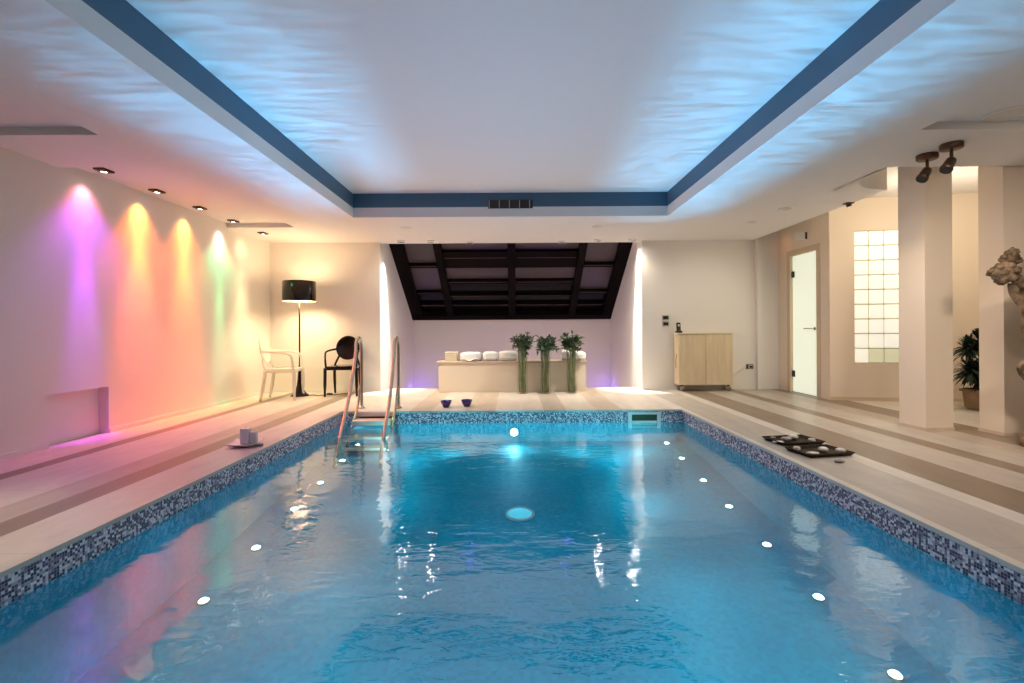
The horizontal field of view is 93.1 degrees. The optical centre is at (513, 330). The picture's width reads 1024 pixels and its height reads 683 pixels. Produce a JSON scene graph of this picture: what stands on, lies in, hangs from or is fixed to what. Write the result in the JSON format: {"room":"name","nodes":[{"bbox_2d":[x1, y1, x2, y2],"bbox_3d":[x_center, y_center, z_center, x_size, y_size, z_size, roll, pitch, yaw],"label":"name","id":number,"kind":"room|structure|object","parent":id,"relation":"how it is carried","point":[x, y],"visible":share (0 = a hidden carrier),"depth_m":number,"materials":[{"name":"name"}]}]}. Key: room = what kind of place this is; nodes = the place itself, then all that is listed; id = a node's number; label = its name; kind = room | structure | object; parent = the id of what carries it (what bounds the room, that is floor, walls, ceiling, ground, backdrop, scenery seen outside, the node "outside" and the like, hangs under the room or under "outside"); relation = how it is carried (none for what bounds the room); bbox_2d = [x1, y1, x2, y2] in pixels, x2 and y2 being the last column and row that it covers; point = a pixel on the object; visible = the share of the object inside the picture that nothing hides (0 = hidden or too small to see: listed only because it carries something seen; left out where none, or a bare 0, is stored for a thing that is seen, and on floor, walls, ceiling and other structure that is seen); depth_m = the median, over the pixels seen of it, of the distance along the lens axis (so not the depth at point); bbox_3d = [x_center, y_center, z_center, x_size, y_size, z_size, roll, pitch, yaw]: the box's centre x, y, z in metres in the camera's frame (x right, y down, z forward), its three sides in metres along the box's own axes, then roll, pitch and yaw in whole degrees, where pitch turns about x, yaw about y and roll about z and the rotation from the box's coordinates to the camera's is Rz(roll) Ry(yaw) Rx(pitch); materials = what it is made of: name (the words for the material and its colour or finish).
{"room":"spa","nodes":[
{"label":"spa","id":0,"kind":"room"},
{"bbox_2d":[0,147,270,454],"bbox_3d":[-4.177,-0.255,2.790,0.250,2.640,10.780,0,0,0],"label":"wall","id":1,"kind":"structure","parent":0,"point":[120,304],"depth_m":4.86,"materials":[{"name":"white paint"}]},
{"bbox_2d":[0,390,269,460],"bbox_3d":[-4.038,1.002,2.740,0.012,0.045,10.680,0,0,0],"label":"baseboard","id":2,"kind":"structure","parent":1,"relation":"attached to","point":[126,426],"depth_m":5.29,"materials":[{"name":"white paint"}]},
{"bbox_2d":[382,244,413,390],"bbox_3d":[-2.278,-0.186,9.515,0.120,3.600,2.630,0,0,0],"label":"wall","id":3,"kind":"structure","parent":0,"point":[397,320],"depth_m":9.05,"materials":[{"name":"white paint"}]},
{"bbox_2d":[0,0,1023,243],"bbox_3d":[1.315,-1.708,2.925,11.050,0.440,11.250,0,0,0],"label":"ceiling","id":4,"kind":"structure","parent":0,"point":[291,121],"depth_m":3.59,"materials":[{"name":"white paint"}]},
{"bbox_2d":[93,167,114,173],"bbox_3d":[-3.859,-1.502,4.570,0.100,0.028,0.130,0,0,0],"label":"recessed light","id":5,"kind":"object","parent":4,"relation":"attached to","point":[99,169],"visible":1,"depth_m":4.54,"materials":[{"name":"brown metal"}]},
{"bbox_2d":[148,189,165,193],"bbox_3d":[-3.859,-1.502,5.250,0.100,0.028,0.130,0,0,0],"label":"recessed light","id":6,"kind":"object","parent":4,"relation":"attached to","point":[157,191],"visible":1,"depth_m":5.23,"materials":[{"name":"brown metal"}]},
{"bbox_2d":[193,206,206,209],"bbox_3d":[-3.859,-1.502,5.970,0.100,0.028,0.130,0,0,0],"label":"recessed light","id":7,"kind":"object","parent":4,"relation":"attached to","point":[195,207],"visible":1,"depth_m":5.93,"materials":[{"name":"brown metal"}]},
{"bbox_2d":[227,219,239,222],"bbox_3d":[-3.859,-1.502,6.680,0.100,0.028,0.130,0,0,0],"label":"recessed light","id":8,"kind":"object","parent":4,"relation":"attached to","point":[229,220],"visible":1,"depth_m":6.64,"materials":[{"name":"brown metal"}]},
{"bbox_2d":[488,200,532,208],"bbox_3d":[-0.040,-1.640,6.288,0.580,0.110,0.020,0,0,0],"label":"ceiling vent","id":9,"kind":"object","parent":4,"relation":"in","point":[492,204],"visible":1,"depth_m":6.29,"materials":[{"name":"grey metal"}]},
{"bbox_2d":[746,221,758,223],"bbox_3d":[3.311,-1.496,6.720,0.170,0.008,0.170,0,0,0],"label":"recessed light","id":10,"kind":"object","parent":4,"relation":"in","point":[749,222],"visible":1,"depth_m":6.72,"materials":[{"name":"beige"}]},
{"bbox_2d":[778,207,793,210],"bbox_3d":[3.351,-1.496,5.970,0.170,0.008,0.170,0,0,0],"label":"recessed light","id":11,"kind":"object","parent":4,"relation":"in","point":[783,208],"visible":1,"depth_m":5.96,"materials":[{"name":"beige"}]},
{"bbox_2d":[842,202,854,206],"bbox_3d":[3.951,-1.479,5.720,0.090,0.052,0.080,0,0,0],"label":"recessed light","id":12,"kind":"object","parent":4,"relation":"attached to","point":[848,204],"visible":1,"depth_m":5.70,"materials":[{"name":"brown metal"}]},
{"bbox_2d":[915,151,938,182],"bbox_3d":[3.522,-1.380,4.137,0.174,0.243,0.154,0,0,-20],"label":"ceiling spotlight","id":13,"kind":"object","parent":4,"relation":"attached to","point":[923,176],"visible":1,"depth_m":4.11,"materials":[{"name":"brown metal"}]},
{"bbox_2d":[939,140,963,173],"bbox_3d":[3.512,-1.380,3.897,0.174,0.243,0.154,0,0,-20],"label":"ceiling spotlight","id":14,"kind":"object","parent":4,"relation":"attached to","point":[947,167],"visible":1,"depth_m":3.87,"materials":[{"name":"brown metal"}]},
{"bbox_2d":[979,105,1023,122],"bbox_3d":[3.561,-1.556,3.500,0.290,0.012,0.290,0,0,0],"label":"ceiling speaker","id":15,"kind":"object","parent":4,"relation":"attached to","point":[1010,113],"visible":1,"depth_m":3.50,"materials":[{"name":"white plastic"}]},
{"bbox_2d":[0,387,1023,577],"bbox_3d":[1.306,1.004,2.825,11.200,0.024,11.250,0,0,0],"label":"floor","id":16,"kind":"structure","parent":0,"point":[964,485],"depth_m":3.92,"materials":[{"name":"tile"}]},
{"bbox_2d":[225,437,263,447],"bbox_3d":[-2.369,0.993,4.280,0.236,0.044,0.236,0,0,-8],"label":"serving plate","id":17,"kind":"object","parent":16,"relation":"on","point":[236,443],"visible":0.74,"depth_m":4.24,"materials":[{"name":"white ceramic"}]},
{"bbox_2d":[240,428,250,443],"bbox_3d":[-2.366,0.923,4.285,0.068,0.147,0.068,0,0,-8],"label":"candle","id":18,"kind":"object","parent":17,"relation":"on","point":[244,432],"visible":0.93,"depth_m":4.25,"materials":[{"name":"white wax"}]},
{"bbox_2d":[250,431,257,442],"bbox_3d":[-2.300,0.939,4.300,0.054,0.113,0.054,0,0,-8],"label":"candle","id":19,"kind":"object","parent":17,"relation":"on","point":[254,434],"visible":0.94,"depth_m":4.28,"materials":[{"name":"white wax"}]},
{"bbox_2d":[259,336,304,400],"bbox_3d":[-3.477,0.555,7.254,0.549,0.939,0.522,0,0,-9],"label":"armchair","id":20,"kind":"object","parent":16,"relation":"on","point":[264,349],"visible":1,"depth_m":7.09,"materials":[{"name":"white plastic"}]},
{"bbox_2d":[282,280,315,351],"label":"floor lamp","id":21,"kind":"object","parent":16,"relation":"on","point":[298,291],"depth_m":7.38,"materials":[{"name":"black fabric"}]},
{"bbox_2d":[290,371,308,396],"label":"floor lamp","id":22,"kind":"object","parent":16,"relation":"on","point":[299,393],"depth_m":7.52,"materials":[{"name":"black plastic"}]},
{"bbox_2d":[323,336,359,396],"bbox_3d":[-2.681,0.553,7.700,0.522,0.934,0.548,0,0,-6],"label":"armchair","id":23,"kind":"object","parent":16,"relation":"on","point":[344,348],"visible":0.83,"depth_m":7.86,"materials":[{"name":"black plastic"}]},
{"bbox_2d":[333,336,401,468],"bbox_3d":[-1.698,0.762,5.704,0.569,1.381,1.334,0,0,-4],"label":"pool ladder","id":24,"kind":"object","parent":16,"relation":"attached to","point":[371,418],"visible":1,"depth_m":5.84,"materials":[{"name":"silver metal"}]},
{"bbox_2d":[441,400,451,407],"bbox_3d":[-0.884,0.962,6.360,0.149,0.087,0.149,0,0,0],"label":"bowl","id":25,"kind":"object","parent":16,"relation":"on","point":[445,403],"visible":1,"depth_m":6.31,"materials":[{"name":"blue ceramic"}]},
{"bbox_2d":[461,399,471,406],"bbox_3d":[-0.619,0.960,6.420,0.149,0.087,0.149,0,0,0],"label":"bowl","id":26,"kind":"object","parent":16,"relation":"on","point":[466,402],"visible":1,"depth_m":6.38,"materials":[{"name":"blue ceramic"}]},
{"bbox_2d":[436,359,586,391],"bbox_3d":[-0.030,0.750,8.115,2.450,0.500,0.470,0,0,0],"label":"bench","id":27,"kind":"object","parent":16,"relation":"on","point":[454,376],"visible":0.86,"depth_m":7.90,"materials":[{"name":"beige paint"}]},
{"bbox_2d":[445,352,457,360],"bbox_3d":[-1.027,0.431,8.060,0.206,0.150,0.166,0,0,0],"label":"storage box","id":28,"kind":"object","parent":27,"relation":"on","point":[449,356],"visible":1,"depth_m":7.98,"materials":[{"name":"beige"}]},
{"bbox_2d":[460,352,482,360],"bbox_3d":[-0.700,0.428,8.031,0.340,0.152,0.316,0,0,7],"label":"rolled towel","id":29,"kind":"object","parent":27,"relation":"on","point":[465,356],"visible":0.99,"depth_m":7.93,"materials":[{"name":"white fabric"}]},
{"bbox_2d":[483,351,497,360],"bbox_3d":[-0.382,0.424,8.048,0.245,0.156,0.277,0,0,-5],"label":"rolled towel","id":30,"kind":"object","parent":27,"relation":"on","point":[488,355],"visible":0.98,"depth_m":7.93,"materials":[{"name":"white fabric"}]},
{"bbox_2d":[499,351,517,360],"bbox_3d":[-0.087,0.417,8.047,0.310,0.168,0.285,0,0,-6],"label":"rolled towel","id":31,"kind":"object","parent":27,"relation":"on","point":[503,355],"visible":0.88,"depth_m":7.92,"materials":[{"name":"white fabric"}]},
{"bbox_2d":[561,350,568,360],"bbox_3d":[0.863,0.408,8.046,0.131,0.173,0.253,0,0,-3],"label":"rolled towel","id":32,"kind":"object","parent":27,"relation":"on","point":[563,353],"visible":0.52,"depth_m":7.94,"materials":[{"name":"white fabric"}]},
{"bbox_2d":[571,351,585,360],"bbox_3d":[1.072,0.417,8.045,0.240,0.153,0.261,0,0,3],"label":"rolled towel","id":33,"kind":"object","parent":27,"relation":"on","point":[580,355],"visible":0.7,"depth_m":7.94,"materials":[{"name":"white fabric"}]},
{"bbox_2d":[0,411,1023,682],"bbox_3d":[-0.016,1.457,3.245,4.290,0.874,5.690,0,0,0],"label":"swimming pool","id":34,"kind":"object","parent":16,"relation":"in","point":[628,567],"visible":1,"depth_m":3.05,"materials":[{"name":"liquid"}]},
{"bbox_2d":[197,597,210,605],"bbox_3d":[-1.910,1.667,2.990,0.071,0.027,0.072,0,0,9],"label":"pool light","id":35,"kind":"object","parent":34,"relation":"on","point":[204,601],"visible":1,"depth_m":2.98,"materials":[{"name":"white glass"}]},
{"bbox_2d":[251,545,261,551],"bbox_3d":[-1.910,1.614,3.599,0.071,0.027,0.072,0,0,9],"label":"pool light","id":36,"kind":"object","parent":34,"relation":"on","point":[256,548],"visible":1,"depth_m":3.58,"materials":[{"name":"white glass"}]},
{"bbox_2d":[290,507,298,511],"bbox_3d":[-1.911,1.559,4.229,0.071,0.027,0.072,0,0,9],"label":"pool light","id":37,"kind":"object","parent":34,"relation":"on","point":[295,509],"visible":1,"depth_m":4.21,"materials":[{"name":"white glass"}]},
{"bbox_2d":[509,427,518,436],"bbox_3d":[0.008,1.275,6.075,0.124,0.124,0.028,0,0,0],"label":"pool light","id":38,"kind":"object","parent":34,"relation":"attached to","point":[514,432],"visible":1,"depth_m":6.07,"materials":[{"name":"white glass"}]},
{"bbox_2d":[505,507,534,520],"bbox_3d":[0.054,1.560,4.130,0.249,0.034,0.249,0,0,6],"label":"pool light","id":39,"kind":"object","parent":34,"relation":"on","point":[515,513],"visible":1,"depth_m":4.11,"materials":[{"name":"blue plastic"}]},
{"bbox_2d":[628,412,660,427],"bbox_3d":[1.642,1.123,6.083,0.410,0.203,0.014,0,0,0],"label":"skimmer","id":40,"kind":"object","parent":34,"relation":"attached to","point":[635,419],"visible":1,"depth_m":6.08,"materials":[{"name":"white plastic"}]},
{"bbox_2d":[725,505,733,509],"bbox_3d":[1.879,1.536,4.229,0.071,0.027,0.072,0,0,9],"label":"pool light","id":41,"kind":"object","parent":34,"relation":"on","point":[730,507],"visible":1,"depth_m":4.21,"materials":[{"name":"white glass"}]},
{"bbox_2d":[761,542,771,548],"bbox_3d":[1.880,1.591,3.599,0.071,0.027,0.072,0,0,9],"label":"pool light","id":42,"kind":"object","parent":34,"relation":"on","point":[763,544],"visible":1,"depth_m":3.58,"materials":[{"name":"white glass"}]},
{"bbox_2d":[812,593,824,602],"bbox_3d":[1.880,1.644,2.990,0.071,0.027,0.072,0,0,9],"label":"pool light","id":43,"kind":"object","parent":34,"relation":"on","point":[817,597],"visible":1,"depth_m":2.98,"materials":[{"name":"white glass"}]},
{"bbox_2d":[886,669,904,682],"bbox_3d":[1.880,1.696,2.389,0.071,0.027,0.072,0,0,9],"label":"pool light","id":44,"kind":"object","parent":34,"relation":"on","point":[894,675],"visible":1,"depth_m":2.38,"materials":[{"name":"white glass"}]},
{"bbox_2d":[673,333,743,390],"bbox_3d":[3.242,0.508,7.938,1.196,0.945,0.263,0,0,0],"label":"base cabinet","id":45,"kind":"object","parent":16,"relation":"on","point":[699,358],"visible":1,"depth_m":7.82,"materials":[{"name":"brown wood"}]},
{"bbox_2d":[675,323,681,332],"bbox_3d":[2.700,-0.046,7.925,0.090,0.169,0.090,0,0,0],"label":"cordless phone","id":46,"kind":"object","parent":45,"relation":"on","point":[678,325],"visible":1,"depth_m":7.92,"materials":[{"name":"black plastic"}]},
{"bbox_2d":[762,434,825,445],"bbox_3d":[2.468,0.970,4.285,0.406,0.030,0.284,0,0,-9],"label":"tray","id":47,"kind":"object","parent":16,"relation":"on","point":[803,439],"visible":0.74,"depth_m":4.27,"materials":[{"name":"black paint"}]},
{"bbox_2d":[781,436,791,440],"bbox_3d":[2.409,0.957,4.291,0.094,0.041,0.071,0,0,0],"label":"pebble","id":48,"kind":"object","parent":47,"relation":"on","point":[783,438],"visible":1,"depth_m":4.27,"materials":[{"name":"grey stone"}]},
{"bbox_2d":[788,434,798,439],"bbox_3d":[2.506,0.954,4.345,0.088,0.044,0.084,0,0,0],"label":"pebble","id":49,"kind":"object","parent":47,"relation":"on","point":[792,436],"visible":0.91,"depth_m":4.32,"materials":[{"name":"white stone"}]},
{"bbox_2d":[784,444,855,457],"bbox_3d":[2.454,0.970,3.900,0.406,0.030,0.284,0,0,-10],"label":"tray","id":50,"kind":"object","parent":16,"relation":"on","point":[804,448],"visible":0.78,"depth_m":3.91,"materials":[{"name":"black paint"}]},
{"bbox_2d":[818,447,828,451],"bbox_3d":[2.491,0.957,3.900,0.078,0.039,0.074,0,0,0],"label":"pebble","id":51,"kind":"object","parent":50,"relation":"on","point":[822,449],"visible":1,"depth_m":3.88,"materials":[{"name":"white stone"}]},
{"bbox_2d":[835,448,845,452],"bbox_3d":[2.606,0.957,3.865,0.076,0.038,0.073,0,0,0],"label":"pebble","id":52,"kind":"object","parent":50,"relation":"on","point":[839,450],"visible":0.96,"depth_m":3.84,"materials":[{"name":"white stone"}]},
{"bbox_2d":[834,458,844,462],"bbox_3d":[2.431,0.970,3.620,0.082,0.035,0.056,0,0,0],"label":"pebble","id":53,"kind":"object","parent":16,"relation":"on","point":[838,460],"visible":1,"depth_m":3.60,"materials":[{"name":"grey stone"}]},
{"bbox_2d":[953,328,979,410],"bbox_3d":[5.609,0.452,5.905,0.613,1.028,0.501,0,0,0],"label":"potted palm","id":54,"kind":"object","parent":16,"relation":"on","point":[970,345],"visible":0.59,"depth_m":5.86,"materials":[{"name":"plant"}]},
{"bbox_2d":[959,388,979,410],"bbox_3d":[5.685,0.840,5.900,0.276,0.250,0.276,0,0,0],"label":"pot","id":55,"kind":"object","parent":54,"relation":"attached to","point":[971,398],"depth_m":5.90,"materials":[{"name":"ceramic"}]},
{"bbox_2d":[986,247,1023,446],"bbox_3d":[4.321,0.111,3.980,0.928,1.726,0.518,0,0,0],"label":"statue","id":56,"kind":"object","parent":16,"relation":"on","point":[1004,272],"visible":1,"depth_m":3.90,"materials":[{"name":"beige stone"}]},
{"bbox_2d":[1007,283,1023,379],"bbox_3d":[4.213,0.044,3.933,0.345,0.920,0.159,0,0,0],"label":"drapery","id":57,"kind":"object","parent":56,"relation":"hanging from","point":[1015,290],"depth_m":3.93,"materials":[{"name":"beige"}]},
{"bbox_3d":[0.141,0.657,7.730,0.184,0.684,0.184,0,0,0],"label":"glass vase","id":58,"kind":"object","parent":16,"relation":"on","visible":0},
{"bbox_2d":[510,332,535,391],"bbox_3d":[0.147,0.499,7.738,0.452,0.961,0.475,0,0,0],"label":"bunch","id":59,"kind":"object","parent":58,"relation":"in","point":[523,344],"visible":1,"depth_m":7.69,"materials":[{"name":"green plant"}]},
{"bbox_3d":[0.509,0.655,7.730,0.184,0.684,0.184,0,0,0],"label":"glass vase","id":60,"kind":"object","parent":16,"relation":"on","visible":0},
{"bbox_2d":[535,334,559,391],"bbox_3d":[0.543,0.515,7.758,0.432,0.924,0.464,0,0,0],"label":"bunch","id":61,"kind":"object","parent":60,"relation":"in","point":[545,345],"visible":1,"depth_m":7.68,"materials":[{"name":"green plant"}]},
{"bbox_3d":[0.929,0.652,7.730,0.184,0.684,0.184,0,0,0],"label":"glass vase","id":62,"kind":"object","parent":16,"relation":"on","visible":0},
{"bbox_2d":[558,330,584,391],"bbox_3d":[0.922,0.480,7.726,0.450,0.990,0.419,0,0,0],"label":"bunch","id":63,"kind":"object","parent":62,"relation":"in","point":[569,343],"visible":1,"depth_m":7.68,"materials":[{"name":"green plant"}]},
{"bbox_2d":[413,319,610,388],"bbox_3d":[-0.035,0.620,10.780,4.357,1.960,0.100,0,0,0],"label":"wall","id":64,"kind":"structure","parent":0,"point":[432,339],"depth_m":10.73,"materials":[{"name":"white paint"}]},
{"bbox_2d":[389,242,632,319],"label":"window","id":65,"kind":"structure","parent":64,"relation":"in","point":[440,281],"depth_m":9.65,"materials":[{"name":"black glass"}]},
{"bbox_2d":[270,231,778,390],"bbox_3d":[0.147,-0.481,8.140,8.900,3.040,0.120,0,0,0],"label":"wall","id":66,"kind":"structure","parent":0,"point":[706,286],"depth_m":8.08,"materials":[{"name":"white paint"}]},
{"bbox_2d":[272,387,777,391],"bbox_3d":[0.191,0.979,8.075,8.430,0.040,0.010,0,0,0],"label":"baseboard","id":67,"kind":"structure","parent":66,"relation":"attached to","point":[645,388],"depth_m":8.07,"materials":[{"name":"white paint"}]},
{"bbox_2d":[662,315,668,319],"bbox_3d":[2.534,-0.215,8.072,0.116,0.080,0.015,0,0,0],"label":"light switch","id":68,"kind":"object","parent":66,"relation":"attached to","point":[664,317],"visible":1,"depth_m":8.07,"materials":[{"name":"black plastic"}]},
{"bbox_2d":[662,321,668,325],"bbox_3d":[2.534,-0.111,8.072,0.116,0.080,0.015,0,0,0],"label":"light switch","id":69,"kind":"object","parent":66,"relation":"attached to","point":[664,323],"visible":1,"depth_m":8.07,"materials":[{"name":"black plastic"}]},
{"bbox_2d":[746,364,752,368],"bbox_3d":[3.934,0.601,8.057,0.116,0.080,0.045,0,0,0],"label":"wall socket","id":70,"kind":"object","parent":66,"relation":"attached to","point":[748,366],"visible":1,"depth_m":8.07,"materials":[{"name":"black plastic"}]},
{"bbox_2d":[755,239,761,389],"bbox_3d":[4.064,-0.265,8.045,0.070,2.480,0.070,0,0,0],"label":"trim","id":71,"kind":"structure","parent":66,"relation":"attached to","point":[758,291],"depth_m":8.01,"materials":[{"name":"white paint"}]},
{"bbox_2d":[610,242,639,387],"bbox_3d":[2.199,-0.213,9.515,0.120,3.600,2.630,0,0,0],"label":"wall","id":72,"kind":"structure","parent":0,"point":[625,318],"depth_m":9.08,"materials":[{"name":"white paint"}]},
{"bbox_2d":[778,212,828,390],"bbox_3d":[4.487,-0.457,7.440,0.140,2.940,1.280,0,0,0],"label":"wall","id":73,"kind":"structure","parent":0,"point":[786,242],"depth_m":7.87,"materials":[{"name":"beige paint"}]},
{"bbox_2d":[794,232,806,239],"bbox_3d":[4.335,-1.427,7.318,0.160,0.110,0.064,0,0,0],"label":"emergency light","id":74,"kind":"object","parent":73,"relation":"attached to","point":[797,235],"visible":1,"depth_m":7.29,"materials":[{"name":"white plastic"}]},
{"bbox_2d":[787,243,820,397],"bbox_3d":[4.469,-0.145,7.390,0.180,2.235,0.840,0,0,0],"label":"door","id":75,"kind":"structure","parent":73,"relation":"in","point":[803,264],"depth_m":7.43,"materials":[{"name":"beige"}]},
{"bbox_2d":[820,225,828,399],"bbox_3d":[4.415,-0.252,6.885,0.006,2.450,0.170,0,0,0],"label":"trim","id":76,"kind":"structure","parent":73,"relation":"attached to","point":[824,297],"depth_m":6.88,"materials":[{"name":"beige paint"}]},
{"bbox_2d":[828,193,978,399],"bbox_3d":[5.709,-0.465,6.619,2.600,2.940,0.140,0,0,10],"label":"wall","id":77,"kind":"structure","parent":0,"point":[847,378],"depth_m":6.68,"materials":[{"name":"beige paint"}]},
{"bbox_2d":[854,230,898,362],"bbox_3d":[5.107,-0.466,6.723,0.748,1.830,0.108,0,0,10],"label":"window","id":78,"kind":"structure","parent":77,"relation":"in","point":[876,290],"depth_m":6.69,"materials":[{"name":"beige glass"}]},
{"bbox_2d":[831,397,963,402],"bbox_3d":[5.660,0.940,6.552,2.490,0.050,0.012,0,0,10],"label":"baseboard","id":79,"kind":"structure","parent":77,"relation":"attached to","point":[832,398],"depth_m":6.68,"materials":[{"name":"beige"}]},
{"bbox_2d":[898,167,954,430],"bbox_3d":[4.129,-0.435,4.870,0.301,2.820,0.316,0,0,-4],"label":"column","id":80,"kind":"structure","parent":0,"point":[925,280],"depth_m":4.73,"materials":[{"name":"beige paint"}]},
{"bbox_2d":[978,166,1023,435],"bbox_3d":[4.890,-0.440,4.594,0.770,2.820,0.264,0,0,0],"label":"column","id":81,"kind":"structure","parent":0,"point":[1000,188],"depth_m":4.51,"materials":[{"name":"beige paint"}]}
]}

